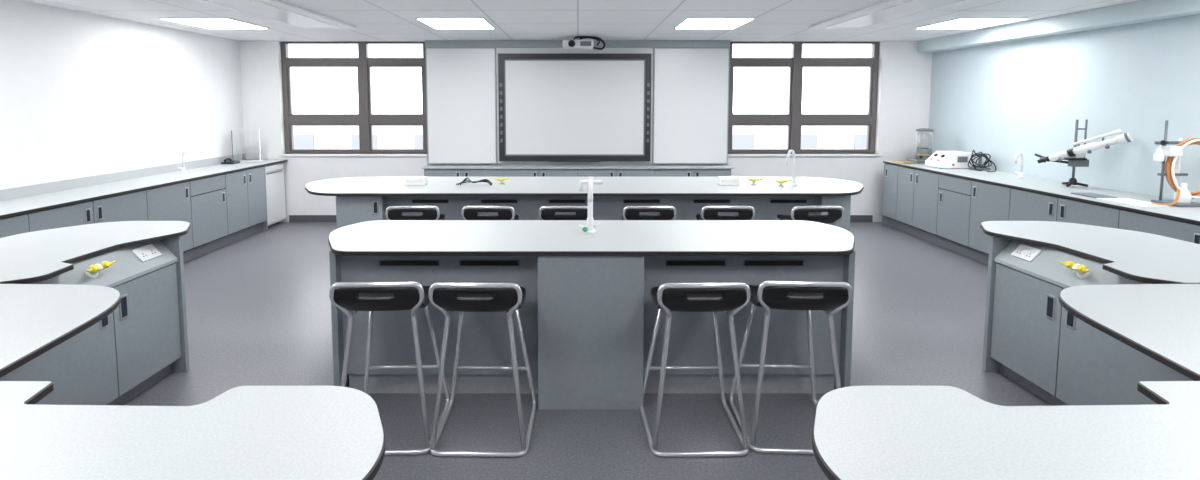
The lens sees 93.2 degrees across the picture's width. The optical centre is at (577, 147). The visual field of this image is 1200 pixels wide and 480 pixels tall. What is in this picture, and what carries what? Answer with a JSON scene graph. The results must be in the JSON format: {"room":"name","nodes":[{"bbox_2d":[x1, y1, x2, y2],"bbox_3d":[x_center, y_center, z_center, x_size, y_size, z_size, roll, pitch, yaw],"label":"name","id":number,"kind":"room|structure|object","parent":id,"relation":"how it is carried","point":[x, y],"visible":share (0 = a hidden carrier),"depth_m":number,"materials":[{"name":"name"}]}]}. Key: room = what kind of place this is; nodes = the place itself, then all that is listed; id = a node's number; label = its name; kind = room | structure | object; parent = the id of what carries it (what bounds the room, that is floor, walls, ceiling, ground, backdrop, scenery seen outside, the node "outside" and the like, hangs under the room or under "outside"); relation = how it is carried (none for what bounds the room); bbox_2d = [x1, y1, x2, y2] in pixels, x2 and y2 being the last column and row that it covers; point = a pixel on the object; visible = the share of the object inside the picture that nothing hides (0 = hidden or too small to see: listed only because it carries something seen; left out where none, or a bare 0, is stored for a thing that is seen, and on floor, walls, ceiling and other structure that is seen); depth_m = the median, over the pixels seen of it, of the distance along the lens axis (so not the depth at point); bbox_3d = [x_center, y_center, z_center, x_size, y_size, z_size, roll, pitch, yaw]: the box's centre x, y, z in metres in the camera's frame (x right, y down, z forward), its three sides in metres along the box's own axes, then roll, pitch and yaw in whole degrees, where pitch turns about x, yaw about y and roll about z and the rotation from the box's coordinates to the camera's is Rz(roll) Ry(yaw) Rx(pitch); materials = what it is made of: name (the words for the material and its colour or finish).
{"room":"science classroom","nodes":[
{"label":"science classroom","id":0,"kind":"room"},
{"bbox_2d":[0,0,243,189],"bbox_3d":[-4.820,0.184,2.974,0.200,2.560,10.700,0,5,0],"label":"wall","id":1,"kind":"structure","parent":0,"point":[82,94],"depth_m":5.65,"materials":[{"name":"white paint"}]},
{"bbox_2d":[19,0,1139,41],"bbox_3d":[0.115,-1.152,2.869,10.070,0.120,10.700,0,5,0],"label":"ceiling","id":2,"kind":"structure","parent":0,"point":[374,20],"depth_m":5.61,"materials":[{"name":"tile"}]},
{"bbox_2d":[158,17,269,28],"bbox_3d":[-3.900,-1.342,6.134,0.700,0.012,0.800,0,5,0],"label":"frame","id":3,"kind":"object","parent":2,"relation":"attached to","point":[162,18],"visible":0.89,"depth_m":5.74,"materials":[{"name":"white metal"}]},
{"bbox_2d":[163,19,266,28],"bbox_3d":[-3.900,-1.341,6.134,0.660,0.013,0.760,0,5,0],"label":"diffuser","id":4,"kind":"object","parent":3,"relation":"attached to","point":[205,23],"visible":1,"depth_m":6.08,"materials":[{"name":"white plastic"}]},
{"bbox_2d":[193,0,356,28],"bbox_3d":[-2.825,-1.258,5.217,0.650,0.035,2.400,0,4,0],"label":"air conditioning unit","id":5,"kind":"object","parent":2,"relation":"attached to","point":[278,11],"depth_m":5.26,"materials":[{"name":"white plastic"}]},
{"bbox_2d":[415,17,495,28],"bbox_3d":[-1.300,-1.342,6.134,0.700,0.012,0.800,0,5,0],"label":"frame","id":6,"kind":"object","parent":2,"relation":"attached to","point":[417,18],"visible":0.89,"depth_m":5.74,"materials":[{"name":"white metal"}]},
{"bbox_2d":[418,19,492,28],"bbox_3d":[-1.300,-1.341,6.134,0.660,0.013,0.760,0,5,0],"label":"diffuser","id":7,"kind":"object","parent":6,"relation":"attached to","point":[436,23],"visible":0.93,"depth_m":6.08,"materials":[{"name":"white plastic"}]},
{"bbox_2d":[562,36,604,49],"bbox_3d":[0.078,-1.359,7.386,0.556,0.173,0.300,0,4,0],"label":"ceiling projector","id":8,"kind":"object","parent":2,"relation":"hanging from","point":[578,43],"depth_m":7.27,"materials":[{"name":"white plastic"}]},
{"bbox_2d":[673,17,755,28],"bbox_3d":[1.450,-1.342,6.134,0.700,0.012,0.800,0,5,0],"label":"frame","id":9,"kind":"object","parent":2,"relation":"attached to","point":[687,18],"visible":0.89,"depth_m":5.74,"materials":[{"name":"white metal"}]},
{"bbox_2d":[676,19,751,28],"bbox_3d":[1.450,-1.341,6.134,0.660,0.013,0.760,0,5,0],"label":"diffuser","id":10,"kind":"object","parent":9,"relation":"attached to","point":[690,23],"visible":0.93,"depth_m":6.08,"materials":[{"name":"white plastic"}]},
{"bbox_2d":[808,0,974,28],"bbox_3d":[2.925,-1.258,5.217,0.650,0.035,2.400,0,4,0],"label":"air conditioning unit","id":11,"kind":"object","parent":2,"relation":"attached to","point":[888,11],"depth_m":5.26,"materials":[{"name":"white plastic"}]},
{"bbox_2d":[914,17,1029,28],"bbox_3d":[4.220,-1.342,6.134,0.700,0.012,0.800,0,5,0],"label":"frame","id":12,"kind":"object","parent":2,"relation":"attached to","point":[1024,18],"visible":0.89,"depth_m":5.74,"materials":[{"name":"white metal"}]},
{"bbox_2d":[917,19,1023,28],"bbox_3d":[4.220,-1.341,6.134,0.660,0.013,0.760,0,5,0],"label":"diffuser","id":13,"kind":"object","parent":12,"relation":"attached to","point":[960,23],"visible":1,"depth_m":6.08,"materials":[{"name":"white plastic"}]},
{"bbox_2d":[240,41,931,221],"bbox_3d":[0.115,-0.224,8.158,9.670,2.560,0.300,0,5,0],"label":"wall","id":14,"kind":"structure","parent":0,"point":[904,72],"depth_m":8.04,"materials":[{"name":"white paint"}]},
{"bbox_2d":[286,42,357,43],"bbox_3d":[-3.610,-1.482,8.023,1.020,0.030,0.070,0,5,0],"label":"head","id":15,"kind":"object","parent":14,"relation":"attached to","point":[286,42],"visible":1,"depth_m":7.99},
{"bbox_2d":[280,154,427,155],"bbox_3d":[-3.155,0.102,8.098,2.110,0.030,0.190,0,5,0],"label":"sill","id":16,"kind":"structure","parent":14,"relation":"attached to","point":[280,154],"depth_m":8.00,"materials":[{"name":"white ceramic"}]},
{"bbox_2d":[281,41,427,153],"bbox_3d":[-3.155,-0.707,8.080,2.070,1.585,0.080,0,5,0],"label":"window","id":17,"kind":"structure","parent":14,"relation":"in","point":[290,61],"depth_m":8.07,"materials":[{"name":"grey metal"}]},
{"bbox_2d":[366,42,422,43],"bbox_3d":[-2.585,-1.482,8.023,0.790,0.030,0.070,0,5,0],"label":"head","id":18,"kind":"object","parent":14,"relation":"attached to","point":[366,42],"visible":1,"depth_m":7.99},
{"bbox_2d":[425,48,729,163],"bbox_3d":[-0.005,-0.580,7.936,4.210,1.615,0.084,0,5,0],"label":"whiteboard","id":19,"kind":"object","parent":14,"relation":"attached to","point":[690,86],"visible":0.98,"depth_m":7.90,"materials":[{"name":"white plastic"}]},
{"bbox_2d":[498,53,650,161],"bbox_3d":[-0.045,-0.550,7.875,2.110,1.495,0.108,0,5,0],"label":"whiteboard","id":20,"kind":"object","parent":19,"relation":"attached to","point":[554,107],"visible":1,"depth_m":7.87,"materials":[{"name":"grey"}]},
{"bbox_2d":[549,160,599,161],"bbox_3d":[-0.045,0.186,7.893,0.710,0.025,0.029,0,5,0],"label":"tray","id":21,"kind":"object","parent":20,"relation":"on","point":[549,160],"depth_m":7.88,"materials":[{"name":"grey"}]},
{"bbox_2d":[425,40,729,47],"bbox_3d":[-0.005,-1.435,7.866,4.210,0.096,0.089,0,5,0],"label":"trim","id":22,"kind":"structure","parent":14,"relation":"attached to","point":[428,43],"depth_m":7.82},
{"bbox_2d":[289,215,872,221],"bbox_3d":[0.040,1.015,8.095,8.320,0.100,0.017,0,5,0],"label":"baseboard","id":23,"kind":"structure","parent":14,"relation":"attached to","point":[292,218],"depth_m":8.09,"materials":[{"name":"grey"}]},
{"bbox_2d":[733,42,793,43],"bbox_3d":[2.610,-1.482,8.023,0.860,0.030,0.070,0,5,0],"label":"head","id":24,"kind":"object","parent":14,"relation":"attached to","point":[733,42],"visible":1,"depth_m":7.99},
{"bbox_2d":[728,41,879,153],"bbox_3d":[3.180,-0.707,8.080,2.140,1.585,0.080,0,5,0],"label":"window","id":25,"kind":"structure","parent":14,"relation":"in","point":[735,61],"depth_m":8.07,"materials":[{"name":"grey metal"}]},
{"bbox_2d":[728,154,879,155],"bbox_3d":[3.180,0.102,8.098,2.180,0.030,0.190,0,5,0],"label":"sill","id":26,"kind":"structure","parent":14,"relation":"attached to","point":[728,154],"depth_m":8.00,"materials":[{"name":"white ceramic"}]},
{"bbox_2d":[803,42,874,43],"bbox_3d":[3.670,-1.482,8.023,1.020,0.030,0.070,0,5,0],"label":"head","id":27,"kind":"object","parent":14,"relation":"attached to","point":[803,42],"visible":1,"depth_m":7.99},
{"bbox_2d":[123,222,1050,479],"bbox_3d":[0.115,1.510,3.078,10.070,0.100,10.700,0,5,0],"label":"floor","id":28,"kind":"structure","parent":0,"point":[258,305],"depth_m":3.58,"materials":[{"name":"plastic"}]},
{"bbox_2d":[0,284,120,380],"bbox_3d":[-2.570,1.117,1.700,1.700,0.900,1.695,0,5,0],"label":"workstation","id":29,"kind":"object","parent":28,"relation":"on","point":[35,319],"visible":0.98,"depth_m":2.16,"materials":[{"name":"laminate"}]},
{"bbox_2d":[0,221,190,405],"bbox_3d":[-2.939,0.998,3.219,0.963,0.900,1.338,0,5,0],"label":"workstation","id":30,"kind":"object","parent":28,"relation":"on","point":[116,359],"visible":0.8,"depth_m":3.17,"materials":[{"name":"laminate"}]},
{"bbox_2d":[0,221,190,283],"bbox_3d":[-2.939,0.561,3.185,0.963,0.024,1.338,0,5,0],"label":"countertop","id":31,"kind":"structure","parent":30,"relation":"on","point":[35,256],"depth_m":3.23,"materials":[{"name":"laminate"}]},
{"bbox_2d":[85,261,115,278],"bbox_3d":[-2.529,0.645,2.970,0.088,0.082,0.180,0,5,0],"label":"tap","id":32,"kind":"object","parent":30,"relation":"attached to","point":[92,272],"visible":1,"depth_m":2.96,"materials":[{"name":"yellow plastic"}]},
{"bbox_2d":[131,244,161,261],"bbox_3d":[-2.555,0.624,3.359,0.069,0.072,0.150,0,5,0],"label":"outlet","id":33,"kind":"object","parent":30,"relation":"attached to","point":[147,252],"visible":1,"depth_m":3.35,"materials":[{"name":"white plastic"}]},
{"bbox_2d":[0,155,286,261],"bbox_3d":[-4.417,0.808,5.049,0.603,0.990,6.040,0,5,0],"label":"bench","id":34,"kind":"object","parent":28,"relation":"on","point":[223,205],"visible":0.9,"depth_m":5.86,"materials":[{"name":"grey laminate"}]},
{"bbox_2d":[0,159,286,217],"bbox_3d":[-4.417,0.416,5.018,0.603,0.022,6.040,0,5,0],"label":"countertop","id":35,"kind":"structure","parent":34,"relation":"on","point":[17,206],"depth_m":5.30,"materials":[{"name":"laminate"}]},
{"bbox_2d":[177,151,190,172],"bbox_3d":[-4.493,0.161,6.503,0.186,0.253,0.089,1,5,14],"label":"water tap","id":36,"kind":"object","parent":34,"relation":"on","point":[184,152],"visible":1,"depth_m":6.51,"materials":[{"name":"white metal"}]},
{"bbox_2d":[221,158,239,163],"bbox_3d":[-4.580,0.174,7.477,0.160,0.073,0.160,0,5,0],"label":"desk telephone","id":37,"kind":"object","parent":34,"relation":"on","point":[226,161],"visible":1,"depth_m":7.43,"materials":[{"name":"black plastic"}]},
{"bbox_2d":[231,129,262,161],"bbox_3d":[-4.490,-0.027,7.692,0.280,0.440,0.240,0,5,0],"label":"screen","id":38,"kind":"object","parent":34,"relation":"on","point":[245,143],"visible":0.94,"depth_m":7.75,"materials":[{"name":"clear glass"}]},
{"bbox_2d":[0,381,384,479],"bbox_3d":[-1.161,1.152,1.262,1.428,0.900,0.815,0,5,0],"label":"workstation","id":39,"kind":"object","parent":28,"relation":"on","point":[244,432],"visible":1,"depth_m":1.36,"materials":[{"name":"laminate"}]},
{"bbox_2d":[265,163,285,225],"bbox_3d":[-4.415,0.660,7.791,0.550,0.855,0.510,0,5,0],"label":"refrigerator","id":40,"kind":"object","parent":28,"relation":"on","point":[275,181],"visible":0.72,"depth_m":7.78,"materials":[{"name":"white metal"}]},
{"bbox_2d":[329,282,449,454],"bbox_3d":[-0.959,1.041,2.929,0.493,0.859,0.503,0,5,-2],"label":"stool","id":41,"kind":"object","parent":28,"relation":"on","point":[371,297],"visible":0.87,"depth_m":2.73,"materials":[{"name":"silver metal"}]},
{"bbox_2d":[385,206,444,219],"bbox_3d":[-1.369,0.885,4.903,0.493,0.859,0.503,0,5,-3],"label":"stool","id":42,"kind":"object","parent":28,"relation":"on","point":[429,212],"visible":0.5,"depth_m":4.64,"materials":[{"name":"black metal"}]},
{"bbox_2d":[429,283,536,456],"bbox_3d":[-0.480,1.042,2.919,0.493,0.859,0.503,0,5,1],"label":"stool","id":43,"kind":"object","parent":28,"relation":"on","point":[444,297],"visible":1,"depth_m":2.73,"materials":[{"name":"silver metal"}]},
{"bbox_2d":[461,206,518,219],"bbox_3d":[-0.731,0.885,4.903,0.493,0.859,0.503,0,5,2],"label":"stool","id":44,"kind":"object","parent":28,"relation":"on","point":[471,212],"visible":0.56,"depth_m":4.64,"materials":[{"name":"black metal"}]},
{"bbox_2d":[539,206,587,219],"bbox_3d":[-0.107,0.885,4.903,0.493,0.859,0.503,0,5,-1],"label":"stool","id":45,"kind":"object","parent":28,"relation":"on","point":[545,212],"visible":0.5,"depth_m":4.64,"materials":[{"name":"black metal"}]},
{"bbox_2d":[422,166,733,176],"bbox_3d":[-0.005,0.668,7.907,4.250,0.822,0.300,0,5,0],"label":"base cabinet","id":46,"kind":"object","parent":28,"relation":"on","point":[429,171],"visible":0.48,"depth_m":7.75,"materials":[{"name":"laminate"}]},
{"bbox_2d":[422,166,733,168],"bbox_3d":[-0.005,0.272,7.835,4.250,0.021,0.220,0,5,0],"label":"countertop","id":47,"kind":"structure","parent":46,"relation":"on","point":[425,167],"depth_m":7.73,"materials":[{"name":"laminate"}]},
{"bbox_2d":[305,177,863,231],"bbox_3d":[0.060,0.808,5.626,5.527,0.900,1.150,0,5,0],"label":"island table","id":48,"kind":"object","parent":28,"relation":"on","point":[358,199],"visible":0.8,"depth_m":5.25,"materials":[{"name":"laminate"}]},
{"bbox_2d":[405,176,427,185],"bbox_3d":[-1.580,0.323,5.542,0.200,0.080,0.116,0,5,0],"label":"box","id":49,"kind":"object","parent":48,"relation":"on","point":[409,180],"visible":1,"depth_m":5.49,"materials":[{"name":"white plastic"}]},
{"bbox_2d":[407,179,422,182],"bbox_3d":[-1.580,0.327,5.495,0.160,0.040,0.008,0,5,0],"label":"socket","id":50,"kind":"object","parent":49,"relation":"attached to","point":[408,180],"depth_m":5.49,"materials":[{"name":"white plastic"}]},
{"bbox_2d":[456,177,491,184],"bbox_3d":[-1.001,0.333,5.506,0.342,0.059,0.170,2,5,19],"label":"cable bundle","id":51,"kind":"object","parent":48,"relation":"on","point":[467,180],"visible":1,"depth_m":5.51,"materials":[{"name":"black plastic"}]},
{"bbox_2d":[494,178,508,183],"bbox_3d":[-0.750,0.326,5.591,0.152,0.066,0.058,0,5,0],"label":"tap","id":52,"kind":"object","parent":48,"relation":"on","point":[499,179],"visible":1,"depth_m":5.57,"materials":[{"name":"yellow metal"}]},
{"bbox_2d":[305,177,863,195],"bbox_3d":[0.060,0.371,5.591,5.527,0.024,1.150,0,5,0],"label":"countertop","id":53,"kind":"structure","parent":48,"relation":"on","point":[349,186],"depth_m":5.36,"materials":[{"name":"laminate"}]},
{"bbox_2d":[717,176,739,185],"bbox_3d":[1.470,0.323,5.542,0.200,0.080,0.116,0,5,0],"label":"box","id":54,"kind":"object","parent":48,"relation":"on","point":[721,180],"visible":1,"depth_m":5.49,"materials":[{"name":"white plastic"}]},
{"bbox_2d":[721,179,737,182],"bbox_3d":[1.470,0.327,5.495,0.160,0.040,0.008,0,5,0],"label":"socket","id":55,"kind":"object","parent":54,"relation":"attached to","point":[722,180],"depth_m":5.49,"materials":[{"name":"white plastic"}]},
{"bbox_2d":[747,178,761,184],"bbox_3d":[1.720,0.330,5.542,0.152,0.066,0.058,0,5,0],"label":"tap","id":56,"kind":"object","parent":48,"relation":"on","point":[753,181],"visible":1,"depth_m":5.52,"materials":[{"name":"yellow metal"}]},
{"bbox_2d":[774,180,789,186],"bbox_3d":[1.950,0.338,5.442,0.152,0.066,0.058,0,5,0],"label":"tap","id":57,"kind":"object","parent":48,"relation":"on","point":[778,181],"visible":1,"depth_m":5.42,"materials":[{"name":"yellow metal"}]},
{"bbox_2d":[786,150,796,185],"bbox_3d":[2.053,0.194,5.443,0.088,0.353,0.164,2,5,28],"label":"water tap","id":58,"kind":"object","parent":48,"relation":"on","point":[793,179],"visible":1,"depth_m":5.47,"materials":[{"name":"white metal"}]},
{"bbox_2d":[328,220,854,409],"bbox_3d":[0.080,0.976,3.497,3.229,0.900,0.820,0,5,0],"label":"island table","id":59,"kind":"object","parent":28,"relation":"on","point":[588,313],"visible":0.91,"depth_m":3.25,"materials":[{"name":"laminate"}]},
{"bbox_2d":[578,176,602,233],"bbox_3d":[0.057,0.355,3.422,0.138,0.350,0.201,2,5,23],"label":"water tap","id":60,"kind":"object","parent":59,"relation":"on","point":[589,229],"visible":1,"depth_m":3.46,"materials":[{"name":"white metal"}]},
{"bbox_2d":[328,220,854,255],"bbox_3d":[0.080,0.539,3.463,3.229,0.024,0.820,0,5,0],"label":"countertop","id":61,"kind":"structure","parent":59,"relation":"on","point":[377,237],"depth_m":3.35,"materials":[{"name":"laminate"}]},
{"bbox_2d":[621,206,675,219],"bbox_3d":[0.587,0.885,4.903,0.493,0.859,0.503,0,5,0],"label":"stool","id":62,"kind":"object","parent":28,"relation":"on","point":[629,212],"visible":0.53,"depth_m":4.64,"materials":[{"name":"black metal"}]},
{"bbox_2d":[639,283,750,456],"bbox_3d":[0.590,1.042,2.919,0.493,0.859,0.503,0,5,-1],"label":"stool","id":63,"kind":"object","parent":28,"relation":"on","point":[714,298],"visible":1,"depth_m":2.73,"materials":[{"name":"silver metal"}]},
{"bbox_2d":[696,206,754,219],"bbox_3d":[1.239,0.885,4.903,0.493,0.859,0.503,0,5,2],"label":"stool","id":64,"kind":"object","parent":28,"relation":"on","point":[707,212],"visible":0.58,"depth_m":4.64,"materials":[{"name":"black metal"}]},
{"bbox_2d":[729,281,852,454],"bbox_3d":[1.089,1.040,2.939,0.493,0.859,0.503,0,5,3],"label":"stool","id":65,"kind":"object","parent":28,"relation":"on","point":[781,295],"visible":0.94,"depth_m":2.75,"materials":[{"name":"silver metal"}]},
{"bbox_2d":[777,206,843,225],"bbox_3d":[1.961,0.885,4.903,0.493,0.859,0.503,0,5,-2],"label":"stool","id":66,"kind":"object","parent":28,"relation":"on","point":[835,214],"visible":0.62,"depth_m":4.64,"materials":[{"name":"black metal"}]},
{"bbox_2d":[812,381,1199,479],"bbox_3d":[1.261,1.152,1.262,1.428,0.900,0.815,0,5,0],"label":"workstation","id":67,"kind":"object","parent":28,"relation":"on","point":[859,432],"visible":1,"depth_m":1.36,"materials":[{"name":"laminate"}]},
{"bbox_2d":[881,161,1199,264],"bbox_3d":[4.582,0.861,4.958,0.733,0.900,5.850,0,5,0],"label":"bench","id":68,"kind":"object","parent":28,"relation":"on","point":[947,208],"visible":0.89,"depth_m":5.92,"materials":[{"name":"grey laminate"}]},
{"bbox_2d":[892,128,933,163],"bbox_3d":[4.530,-0.026,7.551,0.540,0.459,0.300,0,5,0],"label":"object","id":69,"kind":"object","parent":68,"relation":"on","point":[924,136],"visible":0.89,"depth_m":7.50,"materials":[{"name":"grey"}]},
{"bbox_2d":[892,160,916,163],"bbox_3d":[4.350,0.194,7.559,0.180,0.019,0.280,0,5,0],"label":"tray","id":70,"kind":"object","parent":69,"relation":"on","point":[897,161],"depth_m":7.54,"materials":[{"name":"gold metal"}]},
{"bbox_2d":[925,151,973,168],"bbox_3d":[4.600,0.148,7.028,0.400,0.195,0.330,0,5,0],"label":"supplies","id":71,"kind":"object","parent":68,"relation":"on","point":[939,159],"visible":0.97,"depth_m":6.88,"materials":[{"name":"white plastic"}]},
{"bbox_2d":[968,150,996,171],"bbox_3d":[4.762,0.151,6.683,0.296,0.247,0.311,0,5,0],"label":"coiled cable","id":72,"kind":"object","parent":68,"relation":"on","point":[981,167],"visible":1,"depth_m":6.72,"materials":[{"name":"black plastic"}]},
{"bbox_2d":[1014,152,1023,177],"bbox_3d":[4.669,0.186,5.994,0.088,0.283,0.185,4,6,40],"label":"water tap","id":73,"kind":"object","parent":68,"relation":"on","point":[1020,173],"visible":1,"depth_m":6.02,"materials":[{"name":"white plastic"}]},
{"bbox_2d":[883,161,1199,223],"bbox_3d":[4.582,0.423,4.923,0.733,0.022,5.850,0,5,0],"label":"countertop","id":74,"kind":"structure","parent":68,"relation":"on","point":[1029,183],"depth_m":5.24,"materials":[{"name":"laminate"}]},
{"bbox_2d":[1035,119,1132,186],"bbox_3d":[4.764,0.057,5.351,0.280,0.640,0.716,-3,5,-31],"label":"telescope","id":75,"kind":"object","parent":68,"relation":"on","point":[1075,157],"visible":1,"depth_m":5.36,"materials":[{"name":"white plastic"}]},
{"bbox_2d":[1071,193,1170,206],"bbox_3d":[4.425,0.426,4.673,0.250,0.012,0.650,0,5,0],"label":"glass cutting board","id":76,"kind":"object","parent":68,"relation":"on","point":[1126,201],"visible":1,"depth_m":4.58,"materials":[{"name":"white glass"}]},
{"bbox_2d":[1151,120,1199,206],"bbox_3d":[4.701,0.121,4.419,0.457,0.660,0.248,0,5,0],"label":"apparatus","id":77,"kind":"object","parent":68,"relation":"on","point":[1182,197],"visible":1,"depth_m":4.45,"materials":[{"name":"grey"}]},
{"bbox_2d":[980,221,1199,405],"bbox_3d":[3.039,0.998,3.219,0.963,0.900,1.338,0,5,0],"label":"workstation","id":78,"kind":"object","parent":28,"relation":"on","point":[1030,338],"visible":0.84,"depth_m":3.14,"materials":[{"name":"laminate"}]},
{"bbox_2d":[1011,244,1041,261],"bbox_3d":[2.655,0.624,3.359,0.069,0.072,0.150,0,5,0],"label":"outlet","id":79,"kind":"object","parent":78,"relation":"attached to","point":[1024,252],"visible":1,"depth_m":3.35,"materials":[{"name":"white plastic"}]},
{"bbox_2d":[1058,261,1090,278],"bbox_3d":[2.629,0.645,2.970,0.088,0.082,0.180,0,5,0],"label":"tap","id":80,"kind":"object","parent":78,"relation":"attached to","point":[1082,272],"visible":1,"depth_m":2.96,"materials":[{"name":"yellow plastic"}]},
{"bbox_2d":[980,221,1199,283],"bbox_3d":[3.039,0.561,3.185,0.963,0.024,1.338,0,5,0],"label":"countertop","id":81,"kind":"structure","parent":78,"relation":"on","point":[1144,257],"depth_m":3.16,"materials":[{"name":"laminate"}]},
{"bbox_2d":[1059,284,1199,404],"bbox_3d":[2.670,1.117,1.700,1.700,0.900,1.695,0,5,0],"label":"workstation","id":82,"kind":"object","parent":28,"relation":"on","point":[1161,322],"visible":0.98,"depth_m":2.16,"materials":[{"name":"laminate"}]},
{"bbox_2d":[929,14,1199,202],"bbox_3d":[5.050,0.184,2.974,0.200,2.560,10.700,0,5,0],"label":"wall","id":83,"kind":"structure","parent":0,"point":[1002,100],"depth_m":5.58,"materials":[{"name":"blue paint"}]},
{"bbox_2d":[918,0,1199,51],"bbox_3d":[4.845,-1.008,2.830,0.209,0.159,10.200,0,5,0],"label":"bulkhead","id":84,"kind":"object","parent":83,"relation":"attached to","point":[1140,11],"depth_m":5.43,"materials":[{"name":"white paint"}]},
{"label":"outside","id":85,"kind":"structure","parent":0,"visible":0},
{"bbox_3d":[0.000,1.347,49.759,120.000,0.100,81.000,0,4,0],"label":"ground","id":86,"kind":"structure","parent":85,"visible":0},
{"bbox_2d":[293,126,866,148],"bbox_3d":[0.000,-0.668,48.597,80.000,4.100,7.000,0,5,0],"label":"block","id":87,"kind":"object","parent":86,"relation":"on","point":[325,137],"visible":0.02,"depth_m":45.05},
{"bbox_2d":[293,134,313,148],"bbox_3d":[-22.000,-0.341,45.077,2.000,1.400,0.070,0,5,0],"label":"window strip","id":88,"kind":"object","parent":87,"relation":"attached to","point":[301,141],"visible":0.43,"depth_m":45.04,"materials":[{"name":"white glass"}]},
{"bbox_2d":[351,134,376,148],"bbox_3d":[-17.000,-0.341,45.077,2.000,1.400,0.070,0,5,0],"label":"window strip","id":89,"kind":"object","parent":87,"relation":"attached to","point":[354,137],"visible":0.43,"depth_m":45.04,"materials":[{"name":"white glass"}]},
{"bbox_2d":[414,134,422,148],"bbox_3d":[-12.000,-0.341,45.077,2.000,1.400,0.070,0,5,0],"label":"window strip","id":90,"kind":"object","parent":87,"relation":"attached to","point":[418,138],"visible":0.21,"depth_m":45.04,"materials":[{"name":"white glass"}]},
{"bbox_2d":[292,112,867,113],"bbox_3d":[0.000,-2.828,48.327,80.400,0.250,7.200,0,5,0],"label":"roof edge","id":91,"kind":"object","parent":87,"relation":"on","point":[292,112],"visible":0.02,"depth_m":50.58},
{"bbox_2d":[732,134,753,148],"bbox_3d":[13.000,-0.341,45.077,2.000,1.400,0.070,0,5,0],"label":"window strip","id":92,"kind":"object","parent":87,"relation":"attached to","point":[739,141],"visible":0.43,"depth_m":45.04,"materials":[{"name":"white glass"}]},
{"bbox_2d":[801,134,816,148],"bbox_3d":[18.000,-0.341,45.077,2.000,1.400,0.070,0,5,0],"label":"window strip","id":93,"kind":"object","parent":87,"relation":"attached to","point":[808,141],"visible":0.43,"depth_m":45.04,"materials":[{"name":"white glass"}]},
{"bbox_2d":[854,134,866,148],"bbox_3d":[23.000,-0.341,45.077,2.000,1.400,0.070,0,5,0],"label":"window strip","id":94,"kind":"object","parent":87,"relation":"attached to","point":[860,139],"visible":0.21,"depth_m":45.04,"materials":[{"name":"white glass"}]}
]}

